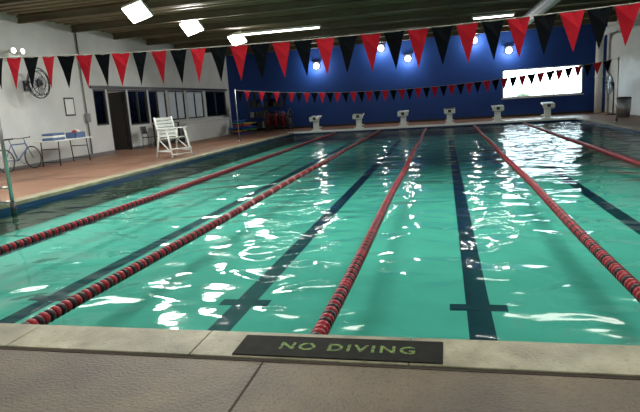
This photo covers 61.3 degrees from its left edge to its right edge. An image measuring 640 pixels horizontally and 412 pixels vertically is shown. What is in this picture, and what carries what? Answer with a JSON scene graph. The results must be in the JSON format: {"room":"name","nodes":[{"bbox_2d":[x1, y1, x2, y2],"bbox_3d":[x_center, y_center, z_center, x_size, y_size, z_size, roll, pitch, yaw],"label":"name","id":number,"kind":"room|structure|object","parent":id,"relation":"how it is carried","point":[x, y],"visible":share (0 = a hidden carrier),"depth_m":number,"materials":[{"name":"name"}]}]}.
{"room":"indoor swimming pool","nodes":[
{"label":"indoor swimming pool","id":0,"kind":"room"},
{"bbox_2d":[0,12,231,168],"bbox_3d":[-8.887,-3.369,15.967,0.200,4.450,32.200,-1,11,13],"label":"wall","id":1,"kind":"structure","parent":0,"point":[22,114],"depth_m":18.06,"materials":[{"name":"white paint"}]},
{"bbox_2d":[4,48,24,60],"bbox_3d":[-8.749,-4.340,15.475,0.330,0.340,0.491,-1,11,13],"label":"emergency light","id":2,"kind":"object","parent":1,"relation":"attached to","point":[12,52],"visible":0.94,"depth_m":15.38,"materials":[{"name":"white plastic"}]},
{"bbox_2d":[23,68,50,98],"bbox_3d":[-8.489,-3.636,16.031,0.557,0.893,0.902,-1,11,13],"label":"wall fan","id":3,"kind":"object","parent":1,"relation":"attached to","point":[38,83],"visible":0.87,"depth_m":15.99,"materials":[{"name":"black metal"}]},
{"bbox_2d":[63,98,75,115],"bbox_3d":[-8.316,-3.298,17.943,0.015,0.600,0.500,-1,11,13],"label":"notice","id":4,"kind":"object","parent":1,"relation":"attached to","point":[69,105],"visible":1,"depth_m":17.92,"materials":[{"name":"white paper"}]},
{"bbox_2d":[75,33,92,153],"bbox_3d":[-8.125,-3.897,18.614,0.095,4.200,0.200,-1,11,13],"label":"conduit","id":5,"kind":"object","parent":1,"relation":"attached to","point":[87,115],"visible":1,"depth_m":18.67,"materials":[{"name":"grey metal"}]},
{"bbox_2d":[92,89,108,125],"bbox_3d":[-8.010,-3.582,19.620,0.100,1.290,0.750,-1,11,13],"label":"window","id":6,"kind":"structure","parent":1,"relation":"in","point":[99,97],"depth_m":19.71,"materials":[{"name":"grey"}]},
{"bbox_2d":[0,130,232,172],"bbox_3d":[-8.643,-1.239,16.349,0.020,0.100,32.200,-1,11,13],"label":"baseboard","id":7,"kind":"structure","parent":1,"relation":"attached to","point":[183,139],"depth_m":18.40,"materials":[{"name":"grey tile"}]},
{"bbox_2d":[107,89,132,151],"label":"door","id":8,"kind":"structure","parent":1,"relation":"in","point":[117,101],"depth_m":21.31,"materials":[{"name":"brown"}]},
{"bbox_2d":[127,90,149,124],"bbox_3d":[-7.450,-4.034,22.067,0.100,1.390,1.450,-1,11,13],"label":"window","id":9,"kind":"structure","parent":1,"relation":"in","point":[138,104],"depth_m":22.10,"materials":[{"name":"grey"}]},
{"bbox_2d":[148,90,167,122],"bbox_3d":[-7.106,-4.343,23.572,0.100,1.390,1.500,-1,11,13],"label":"window","id":10,"kind":"structure","parent":1,"relation":"in","point":[157,98],"depth_m":23.58,"materials":[{"name":"grey glass"}]},
{"bbox_2d":[89,85,226,90],"bbox_3d":[-6.712,-5.409,24.937,0.050,0.100,12.500,-1,11,13],"label":"trim","id":11,"kind":"structure","parent":1,"relation":"attached to","point":[90,86],"depth_m":22.91,"materials":[{"name":"grey"}]},
{"bbox_2d":[167,90,185,119],"bbox_3d":[-6.724,-4.711,25.240,0.100,1.340,1.600,-1,11,13],"label":"window","id":12,"kind":"structure","parent":1,"relation":"in","point":[176,98],"depth_m":25.25,"materials":[{"name":"grey glass"}]},
{"bbox_2d":[186,91,204,118],"bbox_3d":[-6.298,-5.094,27.104,0.100,1.340,1.900,-1,11,13],"label":"window","id":13,"kind":"structure","parent":1,"relation":"in","point":[195,105],"depth_m":27.11,"materials":[{"name":"grey glass"}]},
{"bbox_2d":[205,91,226,116],"bbox_3d":[-5.730,-5.605,29.589,0.100,1.340,2.700,-1,11,13],"label":"window","id":14,"kind":"structure","parent":1,"relation":"in","point":[215,100],"depth_m":29.60,"materials":[{"name":"grey glass"}]},
{"bbox_2d":[0,0,638,51],"bbox_3d":[0.804,-5.797,13.252,20.400,0.200,32.600,-1,11,13],"label":"ceiling","id":15,"kind":"structure","parent":0,"point":[43,6],"depth_m":18.39,"materials":[{"name":"wood"}]},
{"bbox_2d":[121,0,152,23],"bbox_3d":[-4.939,-5.263,14.590,0.719,0.577,0.465,-1,11,13],"label":"light","id":16,"kind":"object","parent":15,"relation":"hanging from","point":[136,11],"visible":1,"depth_m":14.51,"materials":[{"name":"white plastic"}]},
{"bbox_2d":[179,20,203,35],"bbox_3d":[-4.217,-5.911,17.744,0.719,0.577,0.465,-1,11,13],"label":"light","id":17,"kind":"object","parent":15,"relation":"hanging from","point":[191,27],"visible":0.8,"depth_m":17.69,"materials":[{"name":"white plastic"}]},
{"bbox_2d":[227,30,246,44],"bbox_3d":[-3.321,-6.716,21.663,0.719,0.577,0.465,-1,11,13],"label":"light","id":18,"kind":"object","parent":15,"relation":"hanging from","point":[235,40],"visible":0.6,"depth_m":21.61,"materials":[{"name":"white plastic"}]},
{"bbox_2d":[233,24,320,35],"bbox_3d":[-1.655,-6.764,20.416,3.400,0.372,0.240,-1,11,13],"label":"strip light","id":19,"kind":"object","parent":15,"relation":"hanging from","point":[241,33],"visible":0.88,"depth_m":20.35,"materials":[{"name":"white plastic"}]},
{"bbox_2d":[0,0,639,55],"bbox_3d":[0.882,-5.655,13.577,20.000,0.210,28.920,-1,11,13],"label":"ceiling beams","id":20,"kind":"structure","parent":15,"relation":"attached to","point":[152,4],"depth_m":19.34,"materials":[{"name":"brown wood"}]},
{"bbox_2d":[472,12,514,19],"bbox_3d":[6.372,-7.150,19.861,1.500,0.422,0.240,-1,11,13],"label":"strip light","id":21,"kind":"object","parent":15,"relation":"hanging from","point":[480,16],"visible":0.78,"depth_m":19.81,"materials":[{"name":"white plastic"}]},
{"bbox_2d":[523,0,560,24],"bbox_3d":[5.494,-4.918,9.064,0.800,0.650,25.706,-1,11,13],"label":"duct","id":22,"kind":"object","parent":15,"relation":"hanging from","point":[541,7],"depth_m":17.50,"materials":[{"name":"silver metal"}]},
{"bbox_2d":[0,112,639,411],"bbox_3d":[1.126,-0.797,14.206,20.400,1.200,32.600,-1,11,13],"label":"floor","id":23,"kind":"structure","parent":0,"point":[30,381],"depth_m":2.71,"materials":[{"name":"concrete"}]},
{"bbox_2d":[0,136,41,172],"bbox_3d":[-8.461,-1.466,15.222,0.554,0.967,1.628,-4,11,-3],"label":"bicycle","id":24,"kind":"object","parent":23,"relation":"on","point":[11,145],"visible":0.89,"depth_m":15.31,"materials":[{"name":"black metal"}]},
{"bbox_2d":[32,136,92,166],"bbox_3d":[-7.861,-1.691,16.705,0.760,0.756,1.800,-1,11,13],"label":"folding table","id":25,"kind":"object","parent":23,"relation":"on","point":[65,139],"visible":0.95,"depth_m":16.14,"materials":[{"name":"white plastic"}]},
{"bbox_2d":[42,132,65,140],"bbox_3d":[-7.982,-2.078,16.193,0.430,0.210,0.570,-1,11,13],"label":"towels","id":26,"kind":"object","parent":25,"relation":"on","point":[50,136],"visible":1,"depth_m":15.97,"materials":[{"name":"blue fabric"}]},
{"bbox_2d":[65,129,84,138],"bbox_3d":[-7.735,-2.298,17.075,0.360,0.280,0.460,-1,11,13],"label":"bin","id":27,"kind":"object","parent":25,"relation":"on","point":[75,133],"visible":1,"depth_m":16.90,"materials":[{"name":"blue plastic"}]},
{"bbox_2d":[0,130,268,411],"bbox_3d":[1.088,-1.386,14.093,20.000,0.002,32.200,-1,11,13],"label":"joint","id":28,"kind":"object","parent":23,"relation":"on","point":[260,365],"visible":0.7,"depth_m":2.80,"materials":[{"name":"brown"}]},
{"bbox_2d":[140,126,159,148],"bbox_3d":[-6.847,-2.772,21.691,0.529,0.884,0.484,-1,11,13],"label":"plastic chair","id":29,"kind":"object","parent":23,"relation":"on","point":[143,129],"visible":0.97,"depth_m":21.62,"materials":[{"name":"grey plastic"}]},
{"bbox_2d":[151,122,180,145],"bbox_3d":[-6.548,-3.095,23.126,0.700,0.940,1.200,-1,11,13],"label":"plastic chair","id":30,"kind":"object","parent":23,"relation":"on","point":[155,138],"visible":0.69,"depth_m":22.79,"materials":[{"name":"white plastic"}]},
{"bbox_2d":[153,116,192,158],"bbox_3d":[-4.504,-2.114,16.533,0.874,1.239,0.788,5,14,38],"label":"chair","id":31,"kind":"object","parent":23,"relation":"on","point":[174,132],"visible":1,"depth_m":16.57,"materials":[{"name":"white plastic"}]},
{"bbox_2d":[182,117,229,141],"bbox_3d":[-5.470,-3.808,26.604,0.250,0.900,5.100,-1,11,13],"label":"wall","id":32,"kind":"structure","parent":23,"relation":"on","point":[209,128],"depth_m":26.16,"materials":[{"name":"white paint"}]},
{"bbox_2d":[228,119,257,133],"bbox_3d":[-4.038,-4.196,28.495,1.412,0.742,1.815,-1,11,13],"label":"kickboards","id":33,"kind":"object","parent":23,"relation":"on","point":[241,122],"visible":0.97,"depth_m":28.16,"materials":[{"name":"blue plastic"}]},
{"bbox_2d":[246,96,286,130],"bbox_3d":[-2.993,-5.179,30.414,2.060,1.850,0.755,-1,11,13],"label":"equipment rack","id":34,"kind":"object","parent":23,"relation":"on","point":[265,103],"visible":0.71,"depth_m":30.20,"materials":[{"name":"black metal"}]},
{"bbox_2d":[264,109,292,131],"bbox_3d":[-2.222,-4.603,29.045,1.360,1.163,1.059,-1,11,13],"label":"reel","id":35,"kind":"object","parent":23,"relation":"on","point":[279,118],"visible":0.99,"depth_m":28.82,"materials":[{"name":"black metal"}]},
{"bbox_2d":[0,119,639,345],"bbox_3d":[2.443,-1.218,14.163,12.780,0.415,22.860,-1,11,13],"label":"swimming pool","id":36,"kind":"object","parent":23,"relation":"in","point":[503,266],"visible":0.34,"depth_m":6.75,"materials":[{"name":"liquid"}]},
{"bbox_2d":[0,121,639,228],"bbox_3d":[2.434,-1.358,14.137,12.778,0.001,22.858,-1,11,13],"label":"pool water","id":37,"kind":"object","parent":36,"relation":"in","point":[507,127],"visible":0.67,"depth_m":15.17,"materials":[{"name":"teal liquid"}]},
{"bbox_2d":[0,132,335,254],"bbox_3d":[-1.715,-1.286,15.100,0.128,0.104,22.836,-1,11,13],"label":"lane rope","id":38,"kind":"object","parent":37,"relation":"on","point":[11,246],"visible":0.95,"depth_m":8.52,"materials":[{"name":"red"}]},
{"bbox_2d":[20,130,380,324],"bbox_3d":[0.359,-1.328,14.617,0.128,0.104,22.836,-1,11,13],"label":"lane rope","id":39,"kind":"object","parent":37,"relation":"on","point":[49,315],"visible":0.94,"depth_m":5.45,"materials":[{"name":"red"}]},
{"bbox_2d":[311,127,427,334],"bbox_3d":[2.433,-1.370,14.134,0.128,0.104,22.836,-1,11,13],"label":"lane rope","id":40,"kind":"object","parent":37,"relation":"on","point":[330,313],"visible":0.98,"depth_m":4.73,"materials":[{"name":"red"}]},
{"bbox_2d":[473,125,639,302],"bbox_3d":[4.507,-1.411,13.651,0.128,0.104,22.836,-1,11,13],"label":"lane rope","id":41,"kind":"object","parent":37,"relation":"on","point":[617,270],"visible":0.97,"depth_m":5.20,"materials":[{"name":"red"}]},
{"bbox_2d":[523,122,639,166],"bbox_3d":[6.581,-1.453,13.168,0.128,0.104,22.836,-1,11,13],"label":"lane rope","id":42,"kind":"object","parent":37,"relation":"on","point":[596,148],"visible":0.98,"depth_m":12.69,"materials":[{"name":"red"}]},
{"bbox_2d":[0,117,639,379],"bbox_3d":[2.423,-1.462,14.099,13.440,0.080,23.495,-1,11,13],"label":"pool coping","id":43,"kind":"object","parent":23,"relation":"on","point":[486,356],"visible":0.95,"depth_m":3.07,"materials":[{"name":"concrete"}]},
{"bbox_2d":[309,115,321,130],"bbox_3d":[-0.195,-4.079,26.569,0.500,0.717,0.914,-1,11,13],"label":"starting block","id":44,"kind":"object","parent":43,"relation":"on","point":[315,119],"visible":1,"depth_m":26.48,"materials":[{"name":"white plastic"}]},
{"bbox_2d":[0,2,639,216],"bbox_3d":[0.903,-1.285,7.325,13.344,2.718,0.240,-1,11,13],"label":"flags","id":45,"kind":"object","parent":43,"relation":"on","point":[627,14],"visible":1,"depth_m":7.27,"materials":[{"name":"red polyester fabric"}]},
{"bbox_2d":[232,335,442,363],"bbox_3d":[0.094,0.783,2.976,1.140,0.008,0.250,-1,11,13],"label":"sign","id":46,"kind":"object","parent":43,"relation":"on","point":[430,352],"depth_m":2.96,"materials":[{"name":"black rubber"}]},
{"bbox_2d":[352,113,364,128],"bbox_3d":[1.879,-4.120,26.086,0.500,0.717,0.914,-1,11,13],"label":"starting block","id":47,"kind":"object","parent":43,"relation":"on","point":[358,117],"visible":1,"depth_m":25.98,"materials":[{"name":"white plastic"}]},
{"bbox_2d":[397,110,408,125],"bbox_3d":[3.954,-4.162,25.603,0.500,0.717,0.914,-1,11,13],"label":"starting block","id":48,"kind":"object","parent":43,"relation":"on","point":[403,114],"visible":1,"depth_m":25.50,"materials":[{"name":"white plastic"}]},
{"bbox_2d":[234,57,619,141],"bbox_3d":[3.513,-3.930,20.538,14.348,2.272,0.150,-1,11,13],"label":"flags","id":49,"kind":"object","parent":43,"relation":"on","point":[607,63],"visible":1,"depth_m":20.25,"materials":[{"name":"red polyester fabric"}]},
{"bbox_2d":[444,107,454,123],"bbox_3d":[6.028,-4.204,25.120,0.500,0.717,0.914,-1,11,13],"label":"starting block","id":50,"kind":"object","parent":43,"relation":"on","point":[448,111],"visible":1,"depth_m":25.01,"materials":[{"name":"white plastic"}]},
{"bbox_2d":[491,105,503,120],"bbox_3d":[8.102,-4.245,24.637,0.500,0.717,0.914,-1,11,13],"label":"starting block","id":51,"kind":"object","parent":43,"relation":"on","point":[497,109],"visible":1,"depth_m":24.52,"materials":[{"name":"white plastic"}]},
{"bbox_2d":[541,102,554,118],"bbox_3d":[10.176,-4.287,24.154,0.500,0.717,0.914,-1,11,13],"label":"starting block","id":52,"kind":"object","parent":43,"relation":"on","point":[547,106],"visible":1,"depth_m":24.05,"materials":[{"name":"white plastic"}]},
{"bbox_2d":[605,74,615,114],"bbox_3d":[13.103,-4.976,24.104,0.640,1.777,0.862,-1,11,13],"label":"pedestal fan","id":53,"kind":"object","parent":23,"relation":"on","point":[608,84],"visible":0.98,"depth_m":24.04,"materials":[{"name":"black metal"}]},
{"bbox_2d":[594,13,639,112],"bbox_3d":[12.961,-5.943,23.357,0.380,3.970,6.890,-1,11,13],"label":"duct","id":54,"kind":"object","parent":23,"relation":"on","point":[614,27],"visible":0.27,"depth_m":26.32,"materials":[{"name":"white metal"}]},
{"bbox_2d":[616,96,631,117],"bbox_3d":[12.294,-4.010,21.872,0.600,0.820,0.600,-1,11,13],"label":"trash can","id":55,"kind":"object","parent":23,"relation":"on","point":[624,103],"visible":0.89,"depth_m":21.67,"materials":[{"name":"grey metal"}]},
{"bbox_2d":[226,23,607,129],"bbox_3d":[4.489,-6.748,29.162,20.400,4.450,0.200,-1,11,13],"label":"wall","id":56,"kind":"structure","parent":0,"point":[455,69],"depth_m":28.95,"materials":[{"name":"blue paint"}]},
{"bbox_2d":[312,62,319,68],"bbox_3d":[-0.213,-7.744,29.782,0.360,0.365,0.280,-1,11,13],"label":"wall light","id":57,"kind":"object","parent":56,"relation":"attached to","point":[316,65],"visible":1,"depth_m":29.73,"materials":[{"name":"white glass"}]},
{"bbox_2d":[378,44,383,50],"bbox_3d":[3.252,-8.442,28.846,0.360,0.365,0.280,-1,11,13],"label":"wall light","id":58,"kind":"object","parent":56,"relation":"attached to","point":[380,46],"visible":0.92,"depth_m":28.78,"materials":[{"name":"white glass"}]},
{"bbox_2d":[404,54,410,61],"bbox_3d":[4.655,-7.842,28.648,0.360,0.365,0.280,-1,11,13],"label":"wall light","id":59,"kind":"object","parent":56,"relation":"attached to","point":[408,56],"visible":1,"depth_m":28.59,"materials":[{"name":"white glass"}]},
{"bbox_2d":[233,109,604,130],"bbox_3d":[4.602,-4.604,29.462,20.000,0.120,0.020,-1,11,13],"label":"baseboard","id":60,"kind":"structure","parent":56,"relation":"attached to","point":[586,111],"depth_m":29.08,"materials":[{"name":"black concrete"}]},
{"bbox_2d":[505,46,512,53],"bbox_3d":[9.622,-7.942,27.492,0.360,0.365,0.280,-1,11,13],"label":"wall light","id":61,"kind":"object","parent":56,"relation":"attached to","point":[508,49],"visible":1,"depth_m":27.43,"materials":[{"name":"white glass"}]},
{"bbox_2d":[502,64,583,98],"bbox_3d":[11.349,-6.333,27.605,3.950,1.490,0.180,-1,11,13],"label":"window","id":62,"kind":"structure","parent":56,"relation":"in","point":[553,67],"depth_m":27.58,"materials":[{"name":"white glass"}]},
{"bbox_2d":[605,9,639,115],"bbox_3d":[10.783,-3.764,11.387,0.200,4.450,32.200,-1,11,13],"label":"wall","id":63,"kind":"structure","parent":0,"point":[629,55],"depth_m":24.03,"materials":[{"name":"white paint"}]}
]}

